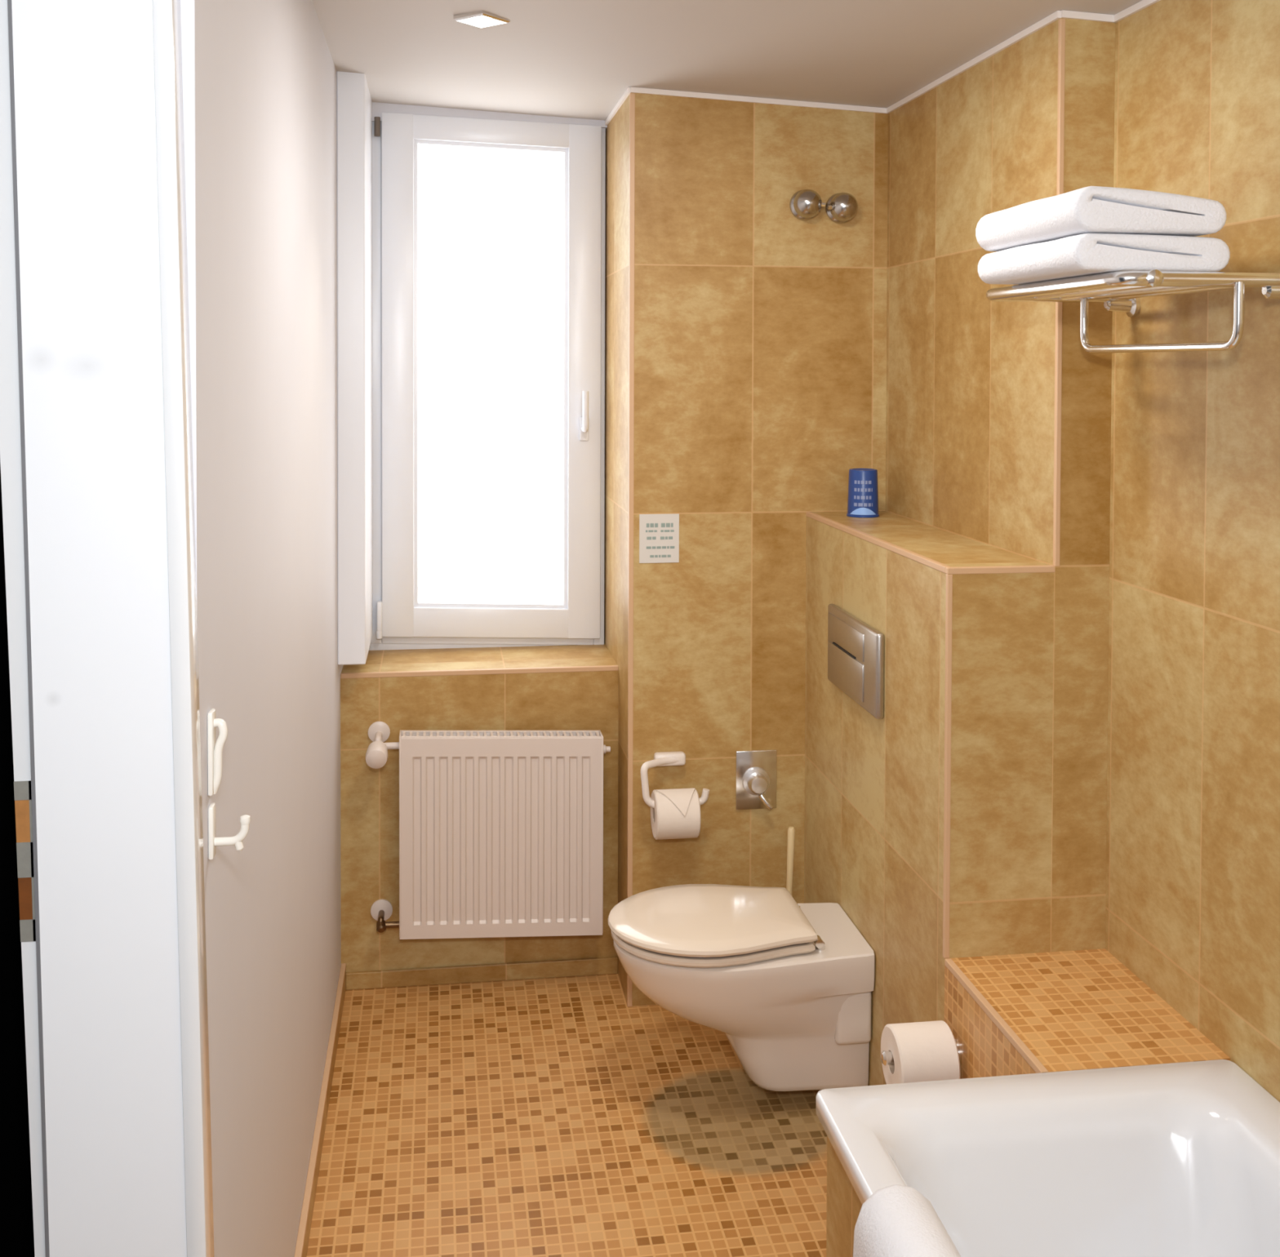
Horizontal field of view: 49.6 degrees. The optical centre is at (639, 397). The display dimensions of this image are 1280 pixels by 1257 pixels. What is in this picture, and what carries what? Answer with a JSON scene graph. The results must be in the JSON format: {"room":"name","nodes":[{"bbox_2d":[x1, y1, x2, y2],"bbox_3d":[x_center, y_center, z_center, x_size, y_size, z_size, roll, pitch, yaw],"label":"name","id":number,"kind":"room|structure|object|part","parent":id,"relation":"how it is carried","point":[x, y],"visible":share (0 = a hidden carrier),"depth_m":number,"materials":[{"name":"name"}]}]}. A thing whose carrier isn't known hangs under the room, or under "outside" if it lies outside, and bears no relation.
{"room":"bathroom","nodes":[
{"label":"bathroom","id":0,"kind":"room"},
{"bbox_2d":[180,0,342,1256],"bbox_3d":[-0.684,0.364,2.604,0.125,2.264,2.468,0,1,-8],"label":"wall","id":1,"kind":"structure","parent":0,"point":[260,77],"depth_m":1.94,"materials":[{"name":"white paint"}]},
{"bbox_2d":[0,0,214,1256],"bbox_3d":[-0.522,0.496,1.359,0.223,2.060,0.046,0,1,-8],"label":"door","id":2,"kind":"structure","parent":1,"relation":"in","point":[96,442],"depth_m":1.33,"materials":[{"name":"white paint"}]},
{"bbox_3d":[-0.590,0.446,1.331,0.020,0.155,0.002,0,1,-8],"label":"latch plate","id":3,"kind":"part","parent":2,"relation":"part of","materials":[{"name":"grey metal"}]},
{"bbox_3d":[-0.443,0.496,1.370,0.064,2.060,0.046,0,1,-8],"label":"casing","id":4,"kind":"part","parent":2,"relation":"part of","materials":[{"name":"white paint"}]},
{"bbox_2d":[207,708,227,795],"bbox_3d":[-0.444,0.374,1.460,0.020,0.088,0.022,0,1,-8],"label":"wall hook","id":5,"kind":"object","parent":1,"relation":"attached to","point":[215,749],"visible":1,"depth_m":1.45,"materials":[{"name":"white plastic"}]},
{"bbox_3d":[-0.451,0.374,1.459,0.006,0.088,0.022,0,1,-8],"label":"plate","id":6,"kind":"part","parent":5,"relation":"part of","materials":[{"name":"white plastic"}]},
{"bbox_3d":[-0.444,0.378,1.458,0.020,0.079,0.011,0,1,4],"label":"arm","id":7,"kind":"part","parent":5,"relation":"part of","materials":[{"name":"white plastic"}]},
{"bbox_2d":[208,803,250,859],"bbox_3d":[-0.433,0.458,1.464,0.043,0.056,0.018,0,1,-8],"label":"wall hook","id":8,"kind":"object","parent":1,"relation":"attached to","point":[237,840],"visible":1,"depth_m":1.46,"materials":[{"name":"white plastic"}]},
{"bbox_3d":[-0.451,0.458,1.461,0.006,0.056,0.018,0,1,-8],"label":"plate","id":9,"kind":"part","parent":8,"relation":"part of","materials":[{"name":"white plastic"}]},
{"bbox_3d":[-0.431,0.461,1.464,0.040,0.038,0.012,0,1,-8],"label":"arm","id":10,"kind":"part","parent":8,"relation":"part of","materials":[{"name":"white plastic"}]},
{"bbox_2d":[293,963,346,1256],"bbox_3d":[-0.595,1.471,2.473,0.012,0.058,1.995,0,1,-8],"label":"baseboard","id":11,"kind":"structure","parent":1,"relation":"attached to","point":[336,1038],"depth_m":2.76,"materials":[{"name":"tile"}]},
{"bbox_2d":[337,71,373,665],"bbox_3d":[-0.722,-0.070,3.530,0.066,1.426,0.395,0,1,-8],"label":"trim","id":12,"kind":"structure","parent":1,"relation":"attached to","point":[354,104],"depth_m":3.34,"materials":[{"name":"white paint"}]},
{"bbox_2d":[340,643,618,972],"bbox_3d":[-0.429,1.078,3.701,0.696,0.789,0.405,0,1,-8],"label":"wall","id":13,"kind":"structure","parent":0,"point":[565,700],"depth_m":3.49,"materials":[{"name":"tile"}]},
{"bbox_2d":[340,665,617,678],"bbox_3d":[-0.399,0.693,3.497,0.696,0.012,0.012,0,1,-8],"label":"trim","id":14,"kind":"structure","parent":13,"relation":"attached to","point":[604,668],"depth_m":3.49,"materials":[{"name":"brown tile"}]},
{"bbox_2d":[346,956,617,990],"bbox_3d":[-0.394,1.456,3.505,0.684,0.042,0.010,0,1,-8],"label":"baseboard","id":15,"kind":"structure","parent":13,"relation":"attached to","point":[606,965],"depth_m":3.50,"materials":[{"name":"tile"}]},
{"bbox_2d":[368,111,605,650],"bbox_3d":[-0.415,-0.045,3.754,0.648,1.460,0.141,0,1,-8],"label":"window","id":16,"kind":"structure","parent":13,"relation":"in","point":[489,235],"depth_m":3.76,"materials":[{"name":"white plastic"}]},
{"bbox_3d":[-0.404,-0.055,3.771,0.422,1.276,0.006,0,1,-8],"label":"pane","id":17,"kind":"part","parent":16,"relation":"part of","materials":[{"name":"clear glass"}]},
{"bbox_3d":[-0.151,0.086,3.773,0.026,0.066,0.009,0,1,-8],"label":"handle","id":18,"kind":"part","parent":16,"relation":"part of","materials":[{"name":"white plastic"}]},
{"bbox_3d":[-0.148,0.040,3.748,0.017,0.111,0.048,0,1,-8],"label":"lever","id":19,"kind":"part","parent":16,"relation":"part of","materials":[{"name":"white plastic"}]},
{"bbox_2d":[365,720,610,939],"bbox_3d":[-0.372,1.075,3.439,0.601,0.530,0.130,0,1,-8],"label":"radiator","id":20,"kind":"object","parent":13,"relation":"attached to","point":[501,832],"visible":1,"depth_m":3.41,"materials":[{"name":"white metal"}]},
{"bbox_3d":[-0.347,1.084,3.471,0.498,0.509,0.012,0,1,-8],"label":"panel","id":21,"kind":"part","parent":20,"relation":"part of","materials":[{"name":"white metal"}]},
{"bbox_2d":[400,730,601,738],"bbox_3d":[-0.342,0.837,3.439,0.492,0.022,0.063,0,1,-8],"label":"grille","id":22,"kind":"object","parent":20,"relation":"attached to","point":[404,734],"depth_m":3.44,"materials":[{"name":"metal"}]},
{"bbox_2d":[603,744,610,753],"bbox_3d":[-0.085,0.880,3.463,0.026,0.022,0.022,0,1,-8],"label":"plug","id":23,"kind":"object","parent":20,"relation":"attached to","point":[606,748],"depth_m":3.46,"materials":[{"name":"metal"}]},
{"bbox_2d":[372,102,607,128],"bbox_3d":[-0.442,-0.762,3.791,0.696,0.053,0.137,0,1,-8],"label":"lintel","id":24,"kind":"object","parent":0,"point":[377,108],"visible":0.21,"depth_m":3.72,"materials":[{"name":"white paint"}]},
{"bbox_2d":[306,973,826,1256],"bbox_3d":[0.235,1.573,1.587,1.800,0.100,4.800,0,1,-8],"label":"floor","id":25,"kind":"structure","parent":0,"point":[555,1117],"depth_m":2.81,"materials":[{"name":"tile"}]},
{"bbox_2d":[604,93,888,1006],"bbox_3d":[0.248,0.363,3.684,0.640,2.223,0.599,0,1,-8],"label":"wall pier","id":26,"kind":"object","parent":25,"relation":"on","point":[760,329],"visible":0.57,"depth_m":3.38,"materials":[{"name":"tile"}]},
{"bbox_2d":[626,93,635,1006],"bbox_3d":[-0.021,0.377,3.348,0.012,2.209,0.012,0,1,-8],"label":"trim","id":27,"kind":"structure","parent":26,"relation":"attached to","point":[632,95],"depth_m":3.34,"materials":[{"name":"brown tile"}]},
{"bbox_2d":[639,513,679,563],"bbox_3d":[0.047,0.342,3.351,0.097,0.118,0.002,0,1,-8],"label":"card","id":28,"kind":"object","parent":26,"relation":"attached to","point":[659,534],"visible":1,"depth_m":3.35,"materials":[{"name":"white paper"}]},
{"bbox_2d":[645,523,674,557],"bbox_3d":[0.049,0.346,3.350,0.071,0.083,0.001,0,1,-8],"label":"print","id":29,"kind":"object","parent":28,"relation":"attached to","point":[660,537],"depth_m":3.35,"materials":[{"name":"grey paper"}]},
{"bbox_2d":[640,751,709,808],"bbox_3d":[0.081,0.919,3.332,0.167,0.117,0.076,0,1,-8],"label":"toilet paper holder","id":30,"kind":"object","parent":26,"relation":"attached to","point":[660,758],"visible":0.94,"depth_m":3.31,"materials":[{"name":"white plastic"}]},
{"bbox_2d":[650,787,701,839],"bbox_3d":[0.085,0.991,3.303,0.104,0.118,0.117,0,1,-8],"label":"toilet roll","id":31,"kind":"object","parent":30,"relation":"hanging from","point":[676,814],"visible":1,"depth_m":3.26,"materials":[{"name":"white paper"}]},
{"bbox_2d":[735,749,776,809],"bbox_3d":[0.288,0.938,3.377,0.102,0.144,0.048,0,1,-8],"label":"shutoff valve","id":32,"kind":"object","parent":26,"relation":"attached to","point":[755,770],"visible":1,"depth_m":3.39,"materials":[{"name":"silver metal"}]},
{"bbox_3d":[0.287,0.940,3.374,0.068,0.068,0.042,0,1,-8],"label":"knob","id":33,"kind":"part","parent":32,"relation":"part of","materials":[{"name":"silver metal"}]},
{"bbox_3d":[0.307,0.986,3.377,0.035,0.038,0.018,1,1,25],"label":"lever","id":34,"kind":"part","parent":32,"relation":"part of","materials":[{"name":"silver metal"}]},
{"bbox_2d":[789,189,825,220],"bbox_3d":[0.409,-0.467,3.352,0.080,0.074,0.066,0,1,-8],"label":"handle","id":35,"kind":"object","parent":26,"relation":"attached to","point":[805,204],"visible":1,"depth_m":3.33,"materials":[{"name":"grey metal"}]},
{"bbox_2d":[825,192,857,223],"bbox_3d":[0.492,-0.461,3.364,0.080,0.074,0.066,0,1,-8],"label":"handle","id":36,"kind":"object","parent":26,"relation":"attached to","point":[842,207],"visible":1,"depth_m":3.35,"materials":[{"name":"grey metal"}]},
{"bbox_2d":[786,826,795,896],"bbox_3d":[0.357,1.260,3.345,0.099,0.446,0.099,0,1,-8],"label":"toilet brush","id":37,"kind":"object","parent":25,"relation":"on","point":[791,831],"visible":0.14,"depth_m":3.34,"materials":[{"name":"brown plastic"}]},
{"bbox_2d":[815,1059,1279,1256],"bbox_3d":[0.696,1.281,1.266,0.656,0.503,1.644,0,1,-8],"label":"bathtub","id":38,"kind":"object","parent":25,"relation":"on","point":[1182,1159],"visible":0.99,"depth_m":1.95,"materials":[{"name":"white ceramic"}]},
{"bbox_2d":[853,1184,960,1256],"bbox_3d":[0.385,1.110,1.401,0.149,0.239,0.700,0,1,-8],"label":"towel","id":39,"kind":"object","parent":38,"relation":"on","point":[895,1220],"visible":1,"depth_m":1.67,"materials":[{"name":"white fabric"}]},
{"bbox_2d":[312,0,1142,120],"bbox_3d":[0.250,-0.748,1.485,1.800,0.190,4.900,0,1,-8],"label":"ceiling","id":40,"kind":"structure","parent":0,"point":[573,59],"depth_m":2.89,"materials":[{"name":"paint"}]},
{"bbox_2d":[453,10,510,27],"bbox_3d":[-0.311,-0.743,2.732,0.079,0.013,0.079,1,2,37],"label":"recessed light","id":41,"kind":"object","parent":40,"relation":"in","point":[482,19],"visible":1,"depth_m":2.72,"materials":[{"name":"silver metal"}]},
{"bbox_2d":[826,1136,862,1256],"bbox_3d":[0.404,1.299,1.218,0.027,0.466,1.633,0,1,-8],"label":"wall","id":42,"kind":"structure","parent":0,"point":[844,1206],"depth_m":1.96,"materials":[{"name":"tile"}]},
{"bbox_2d":[804,511,1055,1085],"bbox_3d":[0.576,0.893,2.959,0.201,1.200,0.954,0,1,-8],"label":"wall","id":43,"kind":"structure","parent":0,"point":[874,788],"depth_m":2.58,"materials":[{"name":"tile"}]},
{"bbox_2d":[608,884,874,1091],"bbox_3d":[0.200,1.270,2.962,0.539,0.356,0.360,0,1,-8],"label":"toilet","id":44,"kind":"object","parent":43,"relation":"attached to","point":[788,984],"visible":0.98,"depth_m":2.86,"materials":[{"name":"beige ceramic"}]},
{"bbox_3d":[0.142,1.106,2.950,0.420,0.028,0.360,0,1,-8],"label":"lid","id":45,"kind":"part","parent":44,"relation":"part of","materials":[{"name":"beige plastic"}]},
{"bbox_3d":[0.143,1.135,2.951,0.409,0.020,0.348,0,1,-8],"label":"seat","id":46,"kind":"part","parent":44,"relation":"part of","materials":[{"name":"beige plastic"}]},
{"bbox_2d":[827,604,884,719],"bbox_3d":[0.460,0.562,2.981,0.021,0.176,0.360,0,1,-8],"label":"flush plate","id":47,"kind":"object","parent":43,"relation":"attached to","point":[855,649],"visible":1,"depth_m":2.93,"materials":[{"name":"metal"}]},
{"bbox_2d":[846,468,879,517],"bbox_3d":[0.533,0.228,3.308,0.077,0.112,0.077,0,1,-8],"label":"cup","id":48,"kind":"object","parent":43,"relation":"on","point":[863,492],"visible":1,"depth_m":3.28,"materials":[{"name":"blue"}]},
{"bbox_2d":[853,480,872,506],"bbox_3d":[0.529,0.228,3.276,0.044,0.061,0.009,0,1,8],"label":"print","id":49,"kind":"object","parent":48,"relation":"on","point":[863,490],"depth_m":3.27,"materials":[{"name":"white"}]},
{"bbox_2d":[805,511,951,573],"bbox_3d":[0.482,0.298,2.938,0.012,0.012,0.944,0,1,-8],"label":"trim","id":50,"kind":"structure","parent":43,"relation":"attached to","point":[922,559],"depth_m":2.83,"materials":[{"name":"brown tile"}]},
{"bbox_2d":[942,573,952,958],"bbox_3d":[0.549,0.659,2.472,0.010,0.688,0.010,0,1,-8],"label":"trim","id":51,"kind":"structure","parent":43,"relation":"attached to","point":[948,599],"depth_m":2.47,"materials":[{"name":"brown"}]},
{"bbox_2d":[944,958,1048,1073],"bbox_3d":[0.579,1.012,2.276,0.012,0.012,0.400,0,1,-8],"label":"trim","id":52,"kind":"structure","parent":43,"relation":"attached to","point":[986,1006],"depth_m":2.25,"materials":[{"name":"brown"}]},
{"bbox_2d":[945,564,1055,574],"bbox_3d":[0.645,0.309,2.479,0.202,0.012,0.012,0,1,-8],"label":"trim","id":53,"kind":"structure","parent":43,"relation":"attached to","point":[1043,568],"depth_m":2.47,"materials":[{"name":"brown tile"}]},
{"bbox_2d":[884,17,1115,951],"bbox_3d":[0.764,0.390,3.278,0.265,2.191,1.553,0,1,-8],"label":"wall","id":54,"kind":"structure","parent":0,"point":[970,397],"depth_m":2.63,"materials":[{"name":"tile"}]},
{"bbox_2d":[604,0,1160,125],"bbox_3d":[0.872,-0.674,1.613,0.636,0.050,4.734,0,1,-18],"label":"trim","id":55,"kind":"structure","parent":54,"relation":"attached to","point":[1143,4],"depth_m":3.15,"materials":[{"name":"white paint"}]},
{"bbox_2d":[1053,18,1065,566],"bbox_3d":[0.751,-0.185,2.481,0.010,0.977,0.010,0,1,-8],"label":"trim","id":56,"kind":"structure","parent":54,"relation":"attached to","point":[1061,25],"depth_m":2.48,"materials":[{"name":"brown"}]},
{"bbox_2d":[944,948,1230,1079],"bbox_3d":[0.724,1.258,2.304,0.304,0.501,0.402,0,1,-8],"label":"tiled ledge","id":57,"kind":"structure","parent":0,"point":[1077,1010],"depth_m":2.29,"materials":[{"name":"tile"}]},
{"bbox_2d":[880,1038,961,1066],"bbox_3d":[0.486,1.145,2.411,0.135,0.048,0.048,0,1,-8],"label":"holder","id":58,"kind":"object","parent":57,"relation":"attached to","point":[886,1057],"visible":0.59,"depth_m":2.40,"materials":[{"name":"silver metal"}]},
{"bbox_2d":[880,1020,959,1084],"bbox_3d":[0.487,1.153,2.411,0.104,0.120,0.120,0,1,-8],"label":"toilet roll","id":59,"kind":"object","parent":58,"relation":"on","point":[926,1051],"visible":0.81,"depth_m":2.37,"materials":[{"name":"white paper"}]},
{"bbox_2d":[1105,0,1279,1102],"bbox_3d":[1.162,0.449,0.911,0.161,2.186,3.247,0,1,-8],"label":"wall","id":60,"kind":"structure","parent":0,"point":[1193,904],"depth_m":2.19,"materials":[{"name":"tile"}]},
{"bbox_2d":[986,269,1279,353],"bbox_3d":[0.756,-0.125,2.162,0.281,0.111,0.509,0,1,-8],"label":"towel shelf","id":61,"kind":"object","parent":60,"relation":"attached to","point":[1118,291],"visible":1,"depth_m":2.04,"materials":[{"name":"silver metal"}]},
{"bbox_3d":[0.669,-0.168,2.144,0.013,0.013,0.467,0,1,-8],"label":"slat rod","id":62,"kind":"part","parent":61,"relation":"part of","materials":[{"name":"silver metal"}]},
{"bbox_3d":[0.714,-0.168,2.151,0.013,0.013,0.467,0,1,-8],"label":"slat rod","id":63,"kind":"part","parent":61,"relation":"part of","materials":[{"name":"silver metal"}]},
{"bbox_2d":[977,233,1230,284],"bbox_3d":[0.688,-0.205,2.101,0.232,0.053,0.363,0,1,-8],"label":"folded towel","id":64,"kind":"object","parent":61,"relation":"on","point":[1086,254],"visible":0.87,"depth_m":1.93,"materials":[{"name":"white fabric"}]},
{"bbox_2d":[975,186,1226,251],"bbox_3d":[0.683,-0.264,2.100,0.226,0.064,0.371,0,1,-8],"label":"folded towel","id":65,"kind":"object","parent":64,"relation":"on","point":[1091,209],"visible":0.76,"depth_m":1.93,"materials":[{"name":"white fabric"}]},
{"bbox_3d":[0.758,-0.168,2.157,0.013,0.013,0.467,0,1,-8],"label":"slat rod","id":66,"kind":"part","parent":61,"relation":"part of","materials":[{"name":"silver metal"}]},
{"bbox_3d":[0.754,-0.169,2.157,0.277,0.021,0.488,0,1,-8],"label":"frame","id":67,"kind":"part","parent":61,"relation":"part of","materials":[{"name":"silver metal"}]},
{"bbox_3d":[0.803,-0.168,2.164,0.013,0.013,0.467,0,1,-8],"label":"slat rod","id":68,"kind":"part","parent":61,"relation":"part of","materials":[{"name":"silver metal"}]},
{"bbox_3d":[0.797,-0.117,2.153,0.014,0.095,0.478,0,1,-8],"label":"hanging rail","id":69,"kind":"part","parent":61,"relation":"part of","materials":[{"name":"silver metal"}]},
{"bbox_3d":[0.847,-0.168,2.170,0.013,0.013,0.467,0,1,-8],"label":"slat rod","id":70,"kind":"part","parent":61,"relation":"part of","materials":[{"name":"silver metal"}]},
{"label":"outside","id":71,"kind":"structure","parent":0,"visible":0},
{"bbox_2d":[0,463,35,1256],"bbox_3d":[-1.296,0.367,1.639,1.185,2.500,0.100,0,1,-8],"label":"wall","id":72,"kind":"structure","parent":71,"point":[16,1219],"depth_m":1.68,"materials":[{"name":"black"}]}
]}

